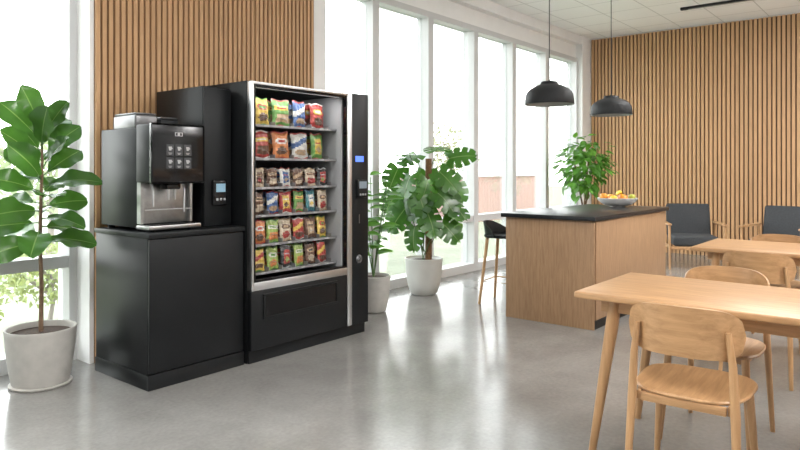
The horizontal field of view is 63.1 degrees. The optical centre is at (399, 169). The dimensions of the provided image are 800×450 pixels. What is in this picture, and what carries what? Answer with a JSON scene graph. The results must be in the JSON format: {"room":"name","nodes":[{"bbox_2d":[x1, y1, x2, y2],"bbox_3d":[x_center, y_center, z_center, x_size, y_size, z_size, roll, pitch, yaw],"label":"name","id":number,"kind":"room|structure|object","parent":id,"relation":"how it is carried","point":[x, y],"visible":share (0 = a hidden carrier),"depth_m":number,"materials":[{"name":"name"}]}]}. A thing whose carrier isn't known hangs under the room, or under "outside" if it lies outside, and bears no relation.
{"room":"office break room","nodes":[
{"label":"office break room","id":0,"kind":"room"},
{"bbox_2d":[77,0,325,363],"bbox_3d":[-1.519,-0.460,5.324,0.402,3.520,2.200,0,0,39],"label":"wall","id":1,"kind":"structure","parent":0,"point":[129,52],"depth_m":4.72,"materials":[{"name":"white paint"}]},
{"bbox_2d":[0,0,76,375],"bbox_3d":[-2.625,-0.280,4.117,0.170,3.160,1.070,0,0,39],"label":"window","id":2,"kind":"structure","parent":1,"relation":"in","point":[65,261],"depth_m":4.46,"materials":[{"name":"clear glass"}]},
{"bbox_2d":[395,0,581,57],"bbox_3d":[1.018,-2.040,8.552,0.260,0.360,6.010,0,0,39],"label":"trim","id":3,"kind":"structure","parent":1,"relation":"attached to","point":[486,14],"depth_m":8.95,"materials":[{"name":"white paint"}]},
{"bbox_2d":[354,0,375,272],"bbox_3d":[-0.608,-0.280,6.594,0.170,3.160,0.920,0,0,39],"label":"window","id":4,"kind":"structure","parent":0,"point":[368,7],"depth_m":6.89,"materials":[{"name":"clear glass"}]},
{"bbox_2d":[0,252,799,449],"bbox_3d":[2.382,1.350,3.116,9.240,0.100,13.840,0,0,39],"label":"floor","id":5,"kind":"structure","parent":0,"point":[445,369],"depth_m":3.72,"materials":[{"name":"concrete"}]},
{"bbox_2d":[3,319,76,389],"bbox_3d":[-2.182,1.127,3.956,0.398,0.347,0.398,0,0,39],"label":"pot","id":6,"kind":"object","parent":5,"relation":"on","point":[39,356],"depth_m":3.82,"materials":[{"name":"ceramic"}]},
{"bbox_2d":[0,85,102,392],"bbox_3d":[-2.180,0.399,3.933,0.589,1.803,0.603,0,0,39],"label":"fiddle leaf fig","id":7,"kind":"object","parent":5,"relation":"on","point":[39,355],"visible":1,"depth_m":3.88,"materials":[{"name":"plant"}]},
{"bbox_2d":[94,225,244,391],"bbox_3d":[-1.508,0.838,4.281,0.665,0.925,0.691,0,0,39],"label":"base cabinet","id":8,"kind":"object","parent":5,"relation":"on","point":[169,302],"visible":0.92,"depth_m":4.03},
{"bbox_2d":[94,225,244,238],"bbox_3d":[-1.508,0.390,4.281,0.665,0.030,0.691,0,0,39],"label":"countertop","id":9,"kind":"structure","parent":8,"relation":"on","point":[118,230],"depth_m":4.05,"materials":[{"name":"black laminate"}]},
{"bbox_2d":[102,112,204,231],"bbox_3d":[-1.598,0.007,4.196,0.623,0.735,0.367,0,0,39],"label":"coffee machine","id":10,"kind":"object","parent":9,"relation":"on","point":[151,163],"visible":1,"depth_m":4.05,"materials":[{"name":"metal"}]},
{"bbox_2d":[151,184,153,206],"bbox_3d":[-1.516,0.149,3.987,0.027,0.152,0.011,0,0,39],"label":"tap","id":11,"kind":"object","parent":10,"relation":"on","point":[151,184],"depth_m":3.98,"materials":[{"name":"metal"}]},
{"bbox_2d":[136,222,200,230],"bbox_3d":[-1.440,0.350,4.067,0.150,0.026,0.360,0,0,39],"label":"drip tray","id":12,"kind":"object","parent":10,"relation":"on","point":[149,226],"depth_m":4.00,"materials":[{"name":"metal"}]},
{"bbox_2d":[157,86,230,226],"bbox_3d":[-1.417,-0.087,4.490,0.613,0.925,0.215,0,0,39],"label":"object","id":13,"kind":"object","parent":9,"relation":"on","point":[209,107],"visible":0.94,"depth_m":4.31,"materials":[{"name":"black metal"}]},
{"bbox_2d":[209,80,367,363],"bbox_3d":[-0.920,0.350,5.018,0.836,1.900,1.160,0,0,39],"label":"vending machine","id":14,"kind":"object","parent":5,"relation":"on","point":[292,308],"visible":0.52,"depth_m":4.85,"materials":[{"name":"metal"}]},
{"bbox_2d":[256,191,263,214],"bbox_3d":[-0.992,0.231,4.546,0.042,0.170,0.114,0,0,31],"label":"snack bag","id":15,"kind":"object","parent":14,"relation":"in","point":[259,195],"visible":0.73,"depth_m":4.54,"materials":[{"name":"plastic"}]},
{"bbox_2d":[256,167,263,186],"bbox_3d":[-0.991,0.051,4.554,0.040,0.144,0.106,0,0,34],"label":"snack bag","id":16,"kind":"object","parent":14,"relation":"in","point":[259,172],"visible":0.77,"depth_m":4.55,"materials":[{"name":"plastic"}]},
{"bbox_2d":[256,220,264,243],"bbox_3d":[-0.988,0.433,4.558,0.044,0.169,0.108,0,0,44],"label":"snack bag","id":17,"kind":"object","parent":14,"relation":"in","point":[260,225],"visible":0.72,"depth_m":4.55,"materials":[{"name":"orange plastic"}]},
{"bbox_2d":[256,247,264,271],"bbox_3d":[-0.994,0.627,4.555,0.045,0.171,0.112,0,0,41],"label":"snack bag","id":18,"kind":"object","parent":14,"relation":"in","point":[259,252],"visible":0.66,"depth_m":4.55,"materials":[{"name":"yellow plastic"}]},
{"bbox_2d":[256,97,268,124],"bbox_3d":[-0.978,-0.413,4.577,0.056,0.202,0.156,0,0,32],"label":"snack bag","id":19,"kind":"object","parent":14,"relation":"in","point":[261,104],"visible":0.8,"depth_m":4.56,"materials":[{"name":"yellow plastic"}]},
{"bbox_2d":[257,246,267,266],"bbox_3d":[-0.982,0.627,4.702,0.045,0.170,0.108,0,0,43],"label":"snack bag","id":20,"kind":"object","parent":14,"relation":"in","point":[265,261],"visible":0.15,"depth_m":4.69,"materials":[{"name":"plastic"}]},
{"bbox_2d":[256,130,269,157],"bbox_3d":[-0.980,-0.180,4.571,0.054,0.205,0.163,0,0,37],"label":"snack bag","id":21,"kind":"object","parent":14,"relation":"in","point":[262,145],"visible":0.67,"depth_m":4.56,"materials":[{"name":"red plastic"}]},
{"bbox_2d":[259,218,269,238],"bbox_3d":[-0.980,0.433,4.699,0.107,0.169,0.042,0,0,-40],"label":"snack bag","id":22,"kind":"object","parent":14,"relation":"in","point":[261,219],"visible":0.13,"depth_m":4.69,"materials":[{"name":"plastic"}]},
{"bbox_2d":[261,190,268,209],"bbox_3d":[-0.977,0.230,4.700,0.042,0.169,0.107,0,0,41],"label":"snack bag","id":23,"kind":"object","parent":14,"relation":"in","point":[264,191],"visible":0.27,"depth_m":4.69,"materials":[{"name":"plastic"}]},
{"bbox_2d":[263,167,267,182],"bbox_3d":[-0.977,0.051,4.700,0.106,0.142,0.039,0,0,-42],"label":"snack bag","id":24,"kind":"object","parent":14,"relation":"in","point":[265,168],"visible":0.16,"depth_m":4.69,"materials":[{"name":"plastic"}]},
{"bbox_2d":[267,100,271,121],"bbox_3d":[-0.935,-0.413,4.763,0.057,0.202,0.151,0,0,30],"label":"snack bag","id":25,"kind":"object","parent":14,"relation":"in","point":[268,101],"visible":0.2,"depth_m":4.72,"materials":[{"name":"plastic"}]},
{"bbox_2d":[266,219,277,242],"bbox_3d":[-0.914,0.433,4.647,0.043,0.170,0.108,0,0,44],"label":"snack bag","id":26,"kind":"object","parent":14,"relation":"in","point":[271,225],"visible":0.98,"depth_m":4.63,"materials":[{"name":"green plastic"}]},
{"bbox_2d":[265,245,278,269],"bbox_3d":[-0.914,0.627,4.651,0.044,0.170,0.107,0,0,40],"label":"snack bag","id":27,"kind":"object","parent":14,"relation":"in","point":[271,252],"visible":0.98,"depth_m":4.64,"materials":[{"name":"green plastic"}]},
{"bbox_2d":[266,190,277,213],"bbox_3d":[-0.912,0.230,4.648,0.044,0.169,0.106,0,0,42],"label":"snack bag","id":28,"kind":"object","parent":14,"relation":"in","point":[271,196],"visible":0.99,"depth_m":4.63,"materials":[{"name":"blue plastic"}]},
{"bbox_2d":[266,167,277,186],"bbox_3d":[-0.915,0.051,4.645,0.040,0.141,0.102,0,0,36],"label":"snack bag","id":29,"kind":"object","parent":14,"relation":"in","point":[271,173],"visible":0.99,"depth_m":4.63,"materials":[{"name":"brown plastic"}]},
{"bbox_2d":[267,131,279,154],"bbox_3d":[-0.931,-0.182,4.762,0.054,0.205,0.154,0,0,35],"label":"snack bag","id":30,"kind":"object","parent":14,"relation":"in","point":[268,133],"visible":0.22,"depth_m":4.72,"materials":[{"name":"plastic"}]},
{"bbox_2d":[272,217,279,237],"bbox_3d":[-0.900,0.433,4.796,0.113,0.171,0.043,0,0,-45],"label":"snack bag","id":31,"kind":"object","parent":14,"relation":"in","point":[275,218],"visible":0.16,"depth_m":4.79,"materials":[{"name":"plastic"}]},
{"bbox_2d":[274,167,279,182],"bbox_3d":[-0.900,0.051,4.795,0.104,0.142,0.039,0,0,-41],"label":"snack bag","id":32,"kind":"object","parent":14,"relation":"in","point":[278,174],"visible":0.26,"depth_m":4.78,"materials":[{"name":"plastic"}]},
{"bbox_2d":[272,244,282,264],"bbox_3d":[-0.897,0.627,4.797,0.042,0.170,0.114,0,0,44],"label":"snack bag","id":33,"kind":"object","parent":14,"relation":"in","point":[278,246],"visible":0.22,"depth_m":4.79,"materials":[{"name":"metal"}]},
{"bbox_2d":[271,98,288,125],"bbox_3d":[-0.866,-0.413,4.712,0.056,0.203,0.152,0,0,44],"label":"snack bag","id":34,"kind":"object","parent":14,"relation":"in","point":[279,108],"visible":0.95,"depth_m":4.70,"materials":[{"name":"green plastic"}]},
{"bbox_2d":[271,131,288,157],"bbox_3d":[-0.867,-0.181,4.710,0.055,0.206,0.158,0,0,42],"label":"snack bag","id":35,"kind":"object","parent":14,"relation":"in","point":[279,140],"visible":0.94,"depth_m":4.69,"materials":[{"name":"orange plastic"}]},
{"bbox_2d":[278,190,291,212],"bbox_3d":[-0.839,0.230,4.747,0.106,0.169,0.047,0,0,-42],"label":"snack bag","id":36,"kind":"object","parent":14,"relation":"in","point":[284,197],"visible":0.98,"depth_m":4.74,"materials":[{"name":"red plastic"}]},
{"bbox_2d":[278,218,291,240],"bbox_3d":[-0.838,0.434,4.742,0.044,0.169,0.114,0,0,44],"label":"snack bag","id":37,"kind":"object","parent":14,"relation":"in","point":[284,224],"visible":0.98,"depth_m":4.73,"materials":[{"name":"beige plastic"}]},
{"bbox_2d":[279,167,290,185],"bbox_3d":[-0.840,0.051,4.741,0.044,0.140,0.102,0,0,32],"label":"snack bag","id":38,"kind":"object","parent":14,"relation":"in","point":[284,173],"visible":0.95,"depth_m":4.73,"materials":[{"name":"plastic"}]},
{"bbox_2d":[280,244,290,267],"bbox_3d":[-0.833,0.627,4.745,0.043,0.169,0.110,0,0,37],"label":"snack bag","id":39,"kind":"object","parent":14,"relation":"in","point":[285,250],"visible":0.98,"depth_m":4.73,"materials":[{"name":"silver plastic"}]},
{"bbox_2d":[285,168,293,182],"bbox_3d":[-0.829,0.052,4.891,0.042,0.141,0.109,0,0,44],"label":"snack bag","id":40,"kind":"object","parent":14,"relation":"in","point":[290,169],"visible":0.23,"depth_m":4.89,"materials":[{"name":"plastic"}]},
{"bbox_2d":[285,216,294,235],"bbox_3d":[-0.827,0.434,4.896,0.048,0.169,0.112,0,0,35],"label":"snack bag","id":41,"kind":"object","parent":14,"relation":"in","point":[290,217],"visible":0.21,"depth_m":4.89,"materials":[{"name":"plastic"}]},
{"bbox_2d":[288,103,292,122],"bbox_3d":[-0.819,-0.413,4.908,0.153,0.203,0.056,0,0,-45],"label":"snack bag","id":42,"kind":"object","parent":14,"relation":"in","point":[290,109],"visible":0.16,"depth_m":4.88,"materials":[{"name":"plastic"}]},
{"bbox_2d":[285,189,295,208],"bbox_3d":[-0.822,0.230,4.890,0.043,0.172,0.114,0,0,36],"label":"snack bag","id":43,"kind":"object","parent":14,"relation":"in","point":[291,195],"visible":0.16,"depth_m":4.89,"materials":[{"name":"plastic"}]},
{"bbox_2d":[287,132,294,154],"bbox_3d":[-0.817,-0.181,4.900,0.154,0.204,0.053,0,0,-40],"label":"snack bag","id":44,"kind":"object","parent":14,"relation":"in","point":[288,136],"visible":0.13,"depth_m":4.87,"materials":[{"name":"plastic"}]},
{"bbox_2d":[286,243,295,262],"bbox_3d":[-0.823,0.627,4.889,0.042,0.170,0.108,0,0,42],"label":"snack bag","id":45,"kind":"object","parent":14,"relation":"in","point":[288,244],"visible":0.27,"depth_m":4.89,"materials":[{"name":"plastic"}]},
{"bbox_2d":[256,117,336,133],"bbox_3d":[-1.012,-0.337,4.954,0.654,0.074,0.845,0,0,39],"label":"shelf","id":46,"kind":"object","parent":14,"relation":"attached to","point":[329,125],"depth_m":5.01,"materials":[{"name":"metal"}]},
{"bbox_2d":[256,150,336,160],"bbox_3d":[-1.012,-0.105,4.954,0.654,0.074,0.845,0,0,39],"label":"shelf","id":47,"kind":"object","parent":14,"relation":"attached to","point":[328,155],"depth_m":4.92,"materials":[{"name":"metal"}]},
{"bbox_2d":[256,178,336,189],"bbox_3d":[-1.012,0.097,4.954,0.654,0.074,0.845,0,0,39],"label":"shelf","id":48,"kind":"object","parent":14,"relation":"attached to","point":[331,182],"depth_m":4.93,"materials":[{"name":"metal"}]},
{"bbox_2d":[256,203,336,217],"bbox_3d":[-1.012,0.290,4.954,0.654,0.074,0.845,0,0,39],"label":"shelf","id":49,"kind":"object","parent":14,"relation":"attached to","point":[331,207],"depth_m":4.86,"materials":[{"name":"metal"}]},
{"bbox_2d":[256,229,336,246],"bbox_3d":[-1.012,0.493,4.954,0.654,0.074,0.845,0,0,39],"label":"shelf","id":50,"kind":"object","parent":14,"relation":"attached to","point":[331,234],"depth_m":4.86,"materials":[{"name":"metal"}]},
{"bbox_2d":[256,254,336,274],"bbox_3d":[-1.012,0.687,4.954,0.654,0.074,0.845,0,0,39],"label":"shelf","id":51,"kind":"object","parent":14,"relation":"attached to","point":[331,259],"depth_m":4.85,"materials":[{"name":"metal"}]},
{"bbox_2d":[292,167,302,185],"bbox_3d":[-0.760,0.051,4.833,0.039,0.141,0.105,0,0,37],"label":"snack bag","id":52,"kind":"object","parent":14,"relation":"in","point":[297,173],"visible":0.96,"depth_m":4.82,"materials":[{"name":"plastic"}]},
{"bbox_2d":[292,217,303,239],"bbox_3d":[-0.757,0.433,4.835,0.042,0.169,0.109,0,0,43],"label":"snack bag","id":53,"kind":"object","parent":14,"relation":"in","point":[297,223],"visible":0.98,"depth_m":4.82,"materials":[{"name":"red plastic"}]},
{"bbox_2d":[293,243,302,265],"bbox_3d":[-0.756,0.627,4.837,0.042,0.169,0.106,0,0,31],"label":"snack bag","id":54,"kind":"object","parent":14,"relation":"in","point":[297,248],"visible":1,"depth_m":4.82,"materials":[{"name":"green plastic"}]},
{"bbox_2d":[292,100,304,126],"bbox_3d":[-0.754,-0.413,4.846,0.054,0.205,0.154,0,0,29],"label":"snack bag","id":55,"kind":"object","parent":14,"relation":"in","point":[298,113],"visible":0.95,"depth_m":4.82,"materials":[{"name":"blue plastic"}]},
{"bbox_2d":[293,190,303,211],"bbox_3d":[-0.757,0.230,4.842,0.044,0.171,0.113,0,0,36],"label":"snack bag","id":56,"kind":"object","parent":14,"relation":"in","point":[298,197],"visible":0.98,"depth_m":4.82,"materials":[{"name":"green plastic"}]},
{"bbox_2d":[290,132,307,158],"bbox_3d":[-0.751,-0.181,4.847,0.156,0.205,0.053,0,0,-43],"label":"snack bag","id":57,"kind":"object","parent":14,"relation":"in","point":[298,140],"visible":0.97,"depth_m":4.83,"materials":[{"name":"white plastic"}]},
{"bbox_2d":[297,189,306,207],"bbox_3d":[-0.748,0.230,4.986,0.044,0.173,0.115,0,0,35],"label":"snack bag","id":58,"kind":"object","parent":14,"relation":"in","point":[304,201],"visible":0.18,"depth_m":4.99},
{"bbox_2d":[297,241,306,260],"bbox_3d":[-0.751,0.627,4.986,0.045,0.169,0.111,0,0,44],"label":"snack bag","id":59,"kind":"object","parent":14,"relation":"in","point":[306,241],"visible":0.15,"depth_m":4.98,"materials":[{"name":"plastic"}]},
{"bbox_2d":[304,104,309,124],"bbox_3d":[-0.711,-0.413,5.037,0.158,0.202,0.055,0,0,-44],"label":"snack bag","id":60,"kind":"object","parent":14,"relation":"in","point":[307,109],"visible":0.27,"depth_m":5.01,"materials":[{"name":"plastic"}]},
{"bbox_2d":[306,134,310,154],"bbox_3d":[-0.709,-0.181,5.041,0.056,0.204,0.154,0,0,43],"label":"snack bag","id":61,"kind":"object","parent":14,"relation":"in","point":[308,136],"visible":0.13,"depth_m":5.02,"materials":[{"name":"plastic"}]},
{"bbox_2d":[303,216,315,238],"bbox_3d":[-0.684,0.433,4.931,0.112,0.173,0.044,0,0,-43],"label":"snack bag","id":62,"kind":"object","parent":14,"relation":"in","point":[309,222],"visible":1,"depth_m":4.92,"materials":[{"name":"brown plastic"}]},
{"bbox_2d":[304,241,314,263],"bbox_3d":[-0.685,0.628,4.936,0.046,0.169,0.113,0,0,39],"label":"snack bag","id":63,"kind":"object","parent":14,"relation":"in","point":[309,247],"visible":0.98,"depth_m":4.92,"materials":[{"name":"brown plastic"}]},
{"bbox_2d":[305,189,314,210],"bbox_3d":[-0.682,0.230,4.931,0.044,0.170,0.112,0,0,32],"label":"snack bag","id":64,"kind":"object","parent":14,"relation":"in","point":[309,195],"visible":0.99,"depth_m":4.92,"materials":[{"name":"teal plastic"}]},
{"bbox_2d":[304,167,315,185],"bbox_3d":[-0.683,0.051,4.935,0.040,0.141,0.106,0,0,43],"label":"snack bag","id":65,"kind":"object","parent":14,"relation":"in","point":[309,172],"visible":0.98,"depth_m":4.92,"materials":[{"name":"plastic"}]},
{"bbox_2d":[308,215,316,232],"bbox_3d":[-0.673,0.433,5.083,0.044,0.169,0.106,0,0,44],"label":"snack bag","id":66,"kind":"object","parent":14,"relation":"in","point":[309,215],"visible":0.23,"depth_m":5.08,"materials":[{"name":"plastic"}]},
{"bbox_2d":[308,240,317,258],"bbox_3d":[-0.673,0.627,5.079,0.044,0.169,0.107,0,0,41],"label":"snack bag","id":67,"kind":"object","parent":14,"relation":"in","point":[315,241],"visible":0.23,"depth_m":5.08,"materials":[{"name":"plastic"}]},
{"bbox_2d":[309,103,323,128],"bbox_3d":[-0.641,-0.413,4.991,0.056,0.202,0.158,0,0,35],"label":"snack bag","id":68,"kind":"object","parent":14,"relation":"in","point":[316,113],"visible":0.98,"depth_m":4.96,"materials":[{"name":"red plastic"}]},
{"bbox_2d":[310,133,322,158],"bbox_3d":[-0.641,-0.182,4.982,0.053,0.204,0.154,0,0,28],"label":"snack bag","id":69,"kind":"object","parent":14,"relation":"in","point":[315,140],"visible":0.97,"depth_m":4.96,"materials":[{"name":"green plastic"}]},
{"bbox_2d":[314,189,318,206],"bbox_3d":[-0.668,0.230,5.082,0.043,0.171,0.114,0,0,29],"label":"snack bag","id":70,"kind":"object","parent":14,"relation":"in","point":[315,191],"visible":0.21,"depth_m":5.08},
{"bbox_2d":[316,240,325,261],"bbox_3d":[-0.609,0.627,5.023,0.046,0.169,0.107,0,0,27],"label":"snack bag","id":71,"kind":"object","parent":14,"relation":"in","point":[320,246],"visible":1,"depth_m":5.01,"materials":[{"name":"red plastic"}]},
{"bbox_2d":[316,215,325,236],"bbox_3d":[-0.610,0.433,5.027,0.045,0.170,0.108,0,0,30],"label":"snack bag","id":72,"kind":"object","parent":14,"relation":"in","point":[320,221],"visible":0.98,"depth_m":5.01,"materials":[{"name":"yellow plastic"}]},
{"bbox_2d":[317,189,326,210],"bbox_3d":[-0.604,0.230,5.025,0.043,0.169,0.111,0,0,33],"label":"snack bag","id":73,"kind":"object","parent":14,"relation":"in","point":[321,194],"visible":0.99,"depth_m":5.01,"materials":[{"name":"beige plastic"}]},
{"bbox_2d":[317,168,326,184],"bbox_3d":[-0.605,0.051,5.025,0.039,0.143,0.107,0,0,40],"label":"snack bag","id":74,"kind":"object","parent":14,"relation":"in","point":[321,173],"visible":0.94,"depth_m":5.01,"materials":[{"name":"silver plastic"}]},
{"bbox_2d":[368,171,404,313],"bbox_3d":[-0.249,0.655,5.987,0.562,1.290,0.553,0,0,39],"label":"rubber plant","id":75,"kind":"object","parent":5,"relation":"on","point":[378,283],"visible":0.64,"depth_m":5.93,"materials":[{"name":"green plant"}]},
{"bbox_2d":[376,0,430,289],"bbox_3d":[-0.008,-0.280,7.331,0.170,3.160,0.980,0,0,39],"label":"window","id":76,"kind":"structure","parent":5,"relation":"on","point":[405,28],"depth_m":7.40,"materials":[{"name":"clear glass"}]},
{"bbox_2d":[380,146,476,295],"bbox_3d":[0.304,0.527,6.773,1.038,1.545,0.592,0,0,-2],"label":"monstera","id":77,"kind":"object","parent":5,"relation":"on","point":[419,206],"visible":0.98,"depth_m":6.69,"materials":[{"name":"green plant"}]},
{"bbox_2d":[431,12,475,277],"bbox_3d":[0.610,-0.280,8.091,0.170,3.160,0.980,0,0,39],"label":"window","id":78,"kind":"structure","parent":5,"relation":"on","point":[453,42],"depth_m":8.23,"materials":[{"name":"clear glass"}]},
{"bbox_2d":[478,220,505,303],"bbox_3d":[1.026,0.900,6.385,0.418,0.802,0.409,0,0,31],"label":"bar stool","id":79,"kind":"object","parent":5,"relation":"on","point":[492,229],"visible":0.7,"depth_m":6.42,"materials":[{"name":"brown wood"}]},
{"bbox_2d":[476,26,514,269],"bbox_3d":[1.235,-0.280,8.859,0.170,3.160,1.000,0,0,39],"label":"window","id":80,"kind":"structure","parent":5,"relation":"on","point":[495,52],"depth_m":8.92,"materials":[{"name":"clear glass"}]},
{"bbox_2d":[515,39,546,210],"bbox_3d":[1.873,-0.280,9.642,0.170,3.160,1.020,0,0,39],"label":"window","id":81,"kind":"structure","parent":5,"relation":"on","point":[530,59],"depth_m":9.75,"materials":[{"name":"clear glass"}]},
{"bbox_2d":[549,132,618,204],"bbox_3d":[2.738,0.367,9.694,0.988,1.866,1.053,0,0,39],"label":"potted ficus","id":82,"kind":"object","parent":5,"relation":"on","point":[585,186],"visible":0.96,"depth_m":9.52,"materials":[{"name":"green plant"}]},
{"bbox_2d":[506,211,665,330],"bbox_3d":[1.835,0.858,6.233,0.815,0.885,1.835,0,0,39],"label":"kitchen island","id":83,"kind":"object","parent":5,"relation":"on","point":[548,260],"visible":0.68,"depth_m":5.57,"materials":[{"name":"brown wood"}]},
{"bbox_2d":[501,204,668,221],"bbox_3d":[1.835,0.398,6.246,0.870,0.035,1.915,0,0,39],"label":"island countertop","id":84,"kind":"structure","parent":83,"relation":"on","point":[587,212],"depth_m":5.82,"materials":[{"name":"black stone"}]},
{"bbox_2d":[597,197,637,206],"bbox_3d":[2.241,0.333,6.712,0.400,0.092,0.400,0,0,39],"label":"fruit bowl","id":85,"kind":"object","parent":84,"relation":"on","point":[610,202],"visible":0.93,"depth_m":6.58,"materials":[{"name":"ceramic"}]},
{"bbox_2d":[600,193,607,197],"bbox_3d":[2.112,0.271,6.752,0.080,0.090,0.080,0,0,39],"label":"orange","id":86,"kind":"object","parent":85,"relation":"on","point":[602,195],"visible":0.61,"depth_m":6.72,"materials":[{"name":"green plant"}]},
{"bbox_2d":[619,193,627,198],"bbox_3d":[2.271,0.288,6.623,0.090,0.100,0.090,0,0,39],"label":"orange","id":87,"kind":"object","parent":85,"relation":"in","point":[623,196],"visible":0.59,"depth_m":6.59,"materials":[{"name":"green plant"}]},
{"bbox_2d":[628,194,635,198],"bbox_3d":[2.382,0.276,6.688,0.076,0.080,0.076,0,0,39],"label":"apple","id":88,"kind":"object","parent":85,"relation":"on","point":[631,196],"visible":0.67,"depth_m":6.66,"materials":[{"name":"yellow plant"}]},
{"bbox_2d":[574,272,799,449],"bbox_3d":[1.638,0.925,2.709,1.620,0.754,0.710,0,0,39],"label":"dining table","id":89,"kind":"object","parent":5,"relation":"on","point":[771,310],"visible":0.91,"depth_m":2.89,"materials":[{"name":"brown wood"}]},
{"bbox_2d":[625,302,757,449],"bbox_3d":[1.155,0.900,2.566,0.425,0.803,0.481,0,0,36],"label":"dining chair","id":90,"kind":"object","parent":5,"relation":"on","point":[679,331],"visible":1,"depth_m":2.44,"materials":[{"name":"brown wood"}]},
{"bbox_2d":[666,203,727,269],"bbox_3d":[3.935,0.884,8.776,0.726,0.835,0.795,0,0,14],"label":"armchair","id":91,"kind":"object","parent":5,"relation":"on","point":[687,225],"visible":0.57,"depth_m":8.96,"materials":[{"name":"grey fabric"}]},
{"bbox_2d":[666,203,710,234],"bbox_3d":[4.007,0.697,9.058,0.560,0.460,0.212,0,0,14],"label":"cushion","id":92,"kind":"object","parent":91,"relation":"on","point":[683,217],"depth_m":9.00,"materials":[{"name":"grey fabric"}]},
{"bbox_2d":[667,233,717,246],"bbox_3d":[3.922,0.935,8.723,0.560,0.130,0.580,0,0,14],"label":"seat cushion","id":93,"kind":"object","parent":91,"relation":"on","point":[677,239],"depth_m":8.50,"materials":[{"name":"grey fabric"}]},
{"bbox_2d":[661,266,774,449],"bbox_3d":[1.554,0.900,3.191,0.425,0.803,0.481,0,0,41],"label":"dining chair","id":94,"kind":"object","parent":5,"relation":"on","point":[753,348],"visible":0.31,"depth_m":3.22,"materials":[{"name":"brown wood"}]},
{"bbox_2d":[690,238,799,265],"bbox_3d":[2.952,0.925,4.418,1.660,0.754,0.750,0,0,39],"label":"dining table","id":95,"kind":"object","parent":5,"relation":"on","point":[716,248],"visible":0.56,"depth_m":4.60,"materials":[{"name":"brown wood"}]},
{"bbox_2d":[718,251,796,390],"bbox_3d":[2.309,0.900,4.135,0.425,0.803,0.481,0,0,41],"label":"dining chair","id":96,"kind":"object","parent":5,"relation":"on","point":[778,268],"visible":0.36,"depth_m":3.92,"materials":[{"name":"brown wood"}]},
{"bbox_2d":[738,205,799,279],"bbox_3d":[4.796,0.884,8.209,0.795,0.835,0.726,0,0,-43],"label":"armchair","id":97,"kind":"object","parent":5,"relation":"on","point":[777,219],"visible":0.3,"depth_m":8.41,"materials":[{"name":"grey fabric"}]},
{"bbox_2d":[762,205,799,235],"bbox_3d":[5.009,0.697,8.407,0.212,0.460,0.560,0,0,-43],"label":"cushion","id":98,"kind":"object","parent":97,"relation":"on","point":[777,219],"depth_m":8.41,"materials":[{"name":"grey fabric"}]},
{"bbox_2d":[750,234,799,353],"bbox_3d":[2.816,0.900,4.884,0.425,0.803,0.481,0,0,39],"label":"dining chair","id":99,"kind":"object","parent":5,"relation":"on","point":[794,284],"visible":0.25,"depth_m":5.03,"materials":[{"name":"brown wood"}]},
{"bbox_2d":[405,255,442,295],"bbox_3d":[0.251,1.110,6.849,0.400,0.380,0.400,0,0,39],"label":"pot","id":100,"kind":"object","parent":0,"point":[423,272],"depth_m":6.70,"materials":[{"name":"white ceramic"}]},
{"bbox_2d":[547,49,577,207],"bbox_3d":[2.546,-0.280,10.468,0.170,3.160,1.110,0,0,39],"label":"window","id":101,"kind":"structure","parent":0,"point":[562,121],"depth_m":10.56,"materials":[{"name":"clear glass"}]},
{"bbox_2d":[489,0,799,38],"bbox_3d":[2.382,-2.270,3.116,9.240,0.100,13.840,0,0,39],"label":"ceiling","id":102,"kind":"structure","parent":0,"point":[590,19],"depth_m":9.18,"materials":[{"name":"tile"}]},
{"bbox_2d":[525,0,573,106],"bbox_3d":[1.280,-1.390,5.580,0.416,1.660,0.416,0,0,39],"label":"pendant lamp","id":103,"kind":"object","parent":102,"relation":"hanging from","point":[548,93],"visible":1,"depth_m":5.45,"materials":[{"name":"black metal"}]},
{"bbox_2d":[590,0,632,116],"bbox_3d":[2.161,-1.390,6.661,0.416,1.660,0.416,0,0,39],"label":"pendant lamp","id":104,"kind":"object","parent":102,"relation":"hanging from","point":[611,105],"visible":1,"depth_m":6.53,"materials":[{"name":"black metal"}]},
{"bbox_2d":[680,0,752,10],"bbox_3d":[4.410,-2.201,8.466,1.450,0.038,0.060,0,0,39],"label":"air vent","id":105,"kind":"object","parent":102,"relation":"in","point":[728,1],"visible":1,"depth_m":8.64,"materials":[{"name":"metal"}]},
{"bbox_2d":[591,12,799,255],"bbox_3d":[6.677,-0.460,8.391,9.240,3.520,0.234,0,0,39],"label":"wall","id":106,"kind":"structure","parent":0,"point":[714,121],"depth_m":9.84,"materials":[{"name":"brown wood"}]},
{"bbox_2d":[576,36,590,204],"bbox_3d":[3.033,-0.460,11.019,0.270,3.520,0.360,0,0,39],"label":"trim","id":107,"kind":"structure","parent":106,"relation":"attached to","point":[583,52],"depth_m":10.86,"materials":[{"name":"white paint"}]},
{"label":"outside","id":108,"kind":"structure","parent":0,"visible":0},
{"bbox_2d":[0,183,390,352],"bbox_3d":[-17.936,1.700,37.168,65.250,0.200,85.000,0,0,39],"label":"ground","id":109,"kind":"structure","parent":108,"point":[14,313],"depth_m":7.86,"materials":[{"name":"white"}]},
{"bbox_2d":[0,275,16,320],"bbox_3d":[-3.717,1.133,5.107,1.246,0.945,1.257,0,0,39],"label":"shrub","id":110,"kind":"object","parent":109,"relation":"on","point":[3,289],"visible":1,"depth_m":5.38,"materials":[{"name":"green plant"}]},
{"bbox_2d":[0,242,57,319],"bbox_3d":[-3.584,1.131,6.647,1.251,0.947,1.240,0,0,39],"label":"shrub","id":111,"kind":"object","parent":109,"relation":"on","point":[51,277],"visible":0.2,"depth_m":6.47,"materials":[{"name":"green plant"}]},
{"bbox_2d":[0,132,57,253],"bbox_3d":[-6.720,0.292,12.396,3.070,2.626,3.050,0,0,39],"label":"tree","id":112,"kind":"object","parent":109,"relation":"on","point":[53,210],"visible":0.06,"depth_m":11.94,"materials":[{"name":"green plant"}]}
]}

